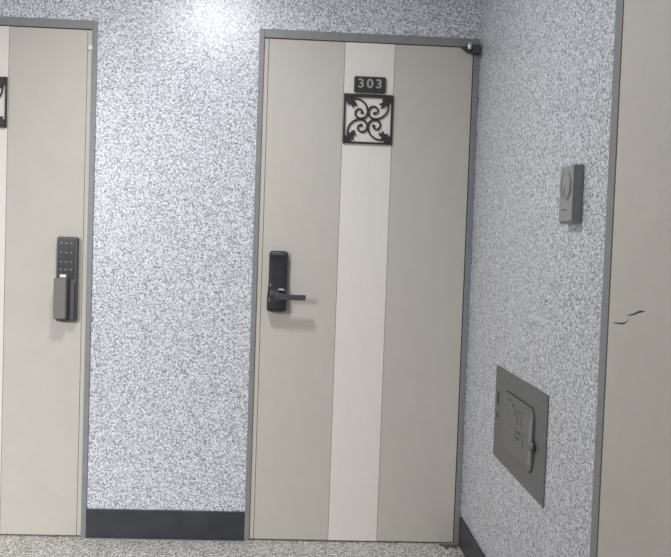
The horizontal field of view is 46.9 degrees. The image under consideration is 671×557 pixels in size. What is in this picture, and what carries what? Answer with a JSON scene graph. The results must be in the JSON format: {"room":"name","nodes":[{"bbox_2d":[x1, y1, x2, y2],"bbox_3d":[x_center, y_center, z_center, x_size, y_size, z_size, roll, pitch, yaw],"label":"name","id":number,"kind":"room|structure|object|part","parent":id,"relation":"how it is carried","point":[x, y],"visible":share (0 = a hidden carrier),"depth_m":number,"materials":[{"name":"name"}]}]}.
{"room":"apartment building hallway","nodes":[
{"label":"apartment building hallway","id":0,"kind":"room"},
{"bbox_2d":[0,534,464,556],"bbox_3d":[-1.352,1.187,0.949,4.264,0.100,4.760,2,2,-3],"label":"floor","id":1,"kind":"structure","parent":0,"point":[11,545],"depth_m":3.11,"materials":[{"name":"stone"}]},
{"bbox_2d":[80,538,245,542],"bbox_3d":[-0.707,1.075,3.174,0.677,0.001,0.022,2,2,-3],"label":"strip","id":2,"kind":"object","parent":1,"relation":"on","point":[117,539],"visible":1,"depth_m":3.18,"materials":[{"name":"grey"}]},
{"bbox_2d":[438,544,458,549],"bbox_3d":[0.473,1.116,3.213,0.083,0.001,0.056,2,2,-3],"label":"grime patch","id":3,"kind":"object","parent":1,"relation":"on","point":[446,546],"visible":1,"depth_m":3.23,"materials":[{"name":"grey"}]},
{"bbox_2d":[0,0,482,518],"bbox_3d":[-1.484,-0.203,3.193,4.104,2.500,0.160,2,2,-3],"label":"wall","id":4,"kind":"structure","parent":0,"point":[177,90],"depth_m":3.15,"materials":[{"name":"paint"}]},
{"bbox_2d":[0,26,91,534],"bbox_3d":[-1.435,0.016,3.117,0.856,2.056,0.108,2,2,-3],"label":"door","id":5,"kind":"structure","parent":4,"relation":"in","point":[45,141],"depth_m":3.13,"materials":[{"name":"beige metal"}]},
{"bbox_2d":[0,77,7,127],"bbox_3d":[-1.415,-0.708,3.089,0.201,0.201,0.010,2,2,-3],"label":"ornament","id":6,"kind":"object","parent":5,"relation":"attached to","point":[3,80],"visible":1,"depth_m":3.09,"materials":[{"name":"black metal"}]},
{"bbox_3d":[-1.100,0.080,3.096,0.050,0.164,0.032,2,2,-3],"label":"pull handle","id":7,"kind":"part","parent":5,"relation":"part of","materials":[{"name":"grey plastic"}]},
{"bbox_3d":[-1.060,0.090,3.111,0.019,0.150,0.006,2,2,-3],"label":"rail","id":8,"kind":"part","parent":5,"relation":"part of","materials":[{"name":"grey plastic"}]},
{"bbox_2d":[0,16,97,537],"bbox_3d":[-1.441,-0.001,3.169,0.900,2.100,0.106,2,2,-3],"label":"door frame","id":9,"kind":"structure","parent":4,"relation":"attached to","point":[4,21],"depth_m":3.12,"materials":[{"name":"grey metal"}]},
{"bbox_2d":[86,508,243,540],"bbox_3d":[-0.701,1.015,3.188,0.645,0.121,0.010,2,2,-3],"label":"baseboard","id":10,"kind":"structure","parent":4,"relation":"attached to","point":[100,523],"depth_m":3.18,"materials":[{"name":"black rubber"}]},
{"bbox_2d":[244,29,479,543],"bbox_3d":[0.103,0.051,3.237,0.899,2.100,0.106,2,2,-3],"label":"door frame","id":11,"kind":"structure","parent":4,"relation":"attached to","point":[264,33],"depth_m":3.17,"materials":[{"name":"grey metal"}]},
{"bbox_2d":[249,38,480,541],"bbox_3d":[0.116,0.061,3.174,0.876,2.072,0.130,2,2,-3],"label":"door","id":12,"kind":"structure","parent":4,"relation":"in","point":[361,247],"depth_m":3.19,"materials":[{"name":"beige metal"}]},
{"bbox_3d":[-0.182,0.075,3.113,0.125,0.022,0.032,2,2,-3],"label":"lever","id":13,"kind":"part","parent":12,"relation":"part of","materials":[{"name":"grey plastic"}]},
{"bbox_2d":[342,93,392,144],"bbox_3d":[0.132,-0.651,3.157,0.201,0.201,0.010,2,2,-3],"label":"ornament","id":14,"kind":"object","parent":12,"relation":"attached to","point":[348,98],"visible":1,"depth_m":3.15,"materials":[{"name":"black metal"}]},
{"bbox_2d":[354,76,385,92],"bbox_3d":[0.140,-0.790,3.151,0.129,0.064,0.012,2,2,-3],"label":"number plate","id":15,"kind":"object","parent":12,"relation":"attached to","point":[363,84],"visible":1,"depth_m":3.15,"materials":[{"name":"grey plastic"}]},
{"bbox_2d":[461,0,615,556],"bbox_3d":[0.743,-0.043,0.990,0.160,2.500,4.760,2,2,-3],"label":"wall","id":16,"kind":"structure","parent":0,"point":[546,66],"depth_m":2.30,"materials":[{"name":"paint"}]},
{"bbox_2d":[458,517,484,556],"bbox_3d":[0.551,1.083,2.541,0.010,0.121,1.392,2,2,-3],"label":"baseboard","id":17,"kind":"structure","parent":16,"relation":"attached to","point":[468,545],"depth_m":3.07,"materials":[{"name":"black rubber"}]},
{"bbox_2d":[493,365,548,507],"bbox_3d":[0.570,0.475,2.454,0.022,0.318,0.571,2,2,-3],"label":"access panel","id":18,"kind":"object","parent":16,"relation":"attached to","point":[521,409],"visible":1,"depth_m":2.38,"materials":[{"name":"grey paint"}]},
{"bbox_3d":[0.574,0.477,2.443,0.006,0.191,0.335,2,2,-3],"label":"panel door","id":19,"kind":"part","parent":18,"relation":"part of","materials":[{"name":"grey paint"}]},
{"bbox_3d":[0.573,0.494,2.266,0.013,0.031,0.031,2,2,-3],"label":"knob","id":20,"kind":"part","parent":18,"relation":"part of","materials":[{"name":"metal"}]},
{"bbox_2d":[558,164,583,224],"bbox_3d":[0.607,-0.216,2.003,0.033,0.150,0.101,2,2,-3],"label":"intercom box","id":21,"kind":"object","parent":16,"relation":"attached to","point":[572,176],"visible":1,"depth_m":1.96,"materials":[{"name":"grey plastic"}]},
{"bbox_3d":[0.599,-0.219,2.002,0.004,0.142,0.099,2,2,-3],"label":"plate","id":22,"kind":"part","parent":21,"relation":"part of","materials":[{"name":"grey plastic"}]},
{"bbox_2d":[589,0,623,556],"bbox_3d":[0.689,0.142,1.361,0.102,2.100,0.900,2,2,-3],"label":"door frame","id":23,"kind":"structure","parent":16,"relation":"attached to","point":[618,37],"depth_m":1.78,"materials":[{"name":"grey metal"}]},
{"bbox_2d":[597,0,670,556],"bbox_3d":[0.663,0.156,1.356,0.049,2.056,0.824,2,2,-3],"label":"door","id":24,"kind":"structure","parent":16,"relation":"in","point":[635,513],"depth_m":1.60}
]}

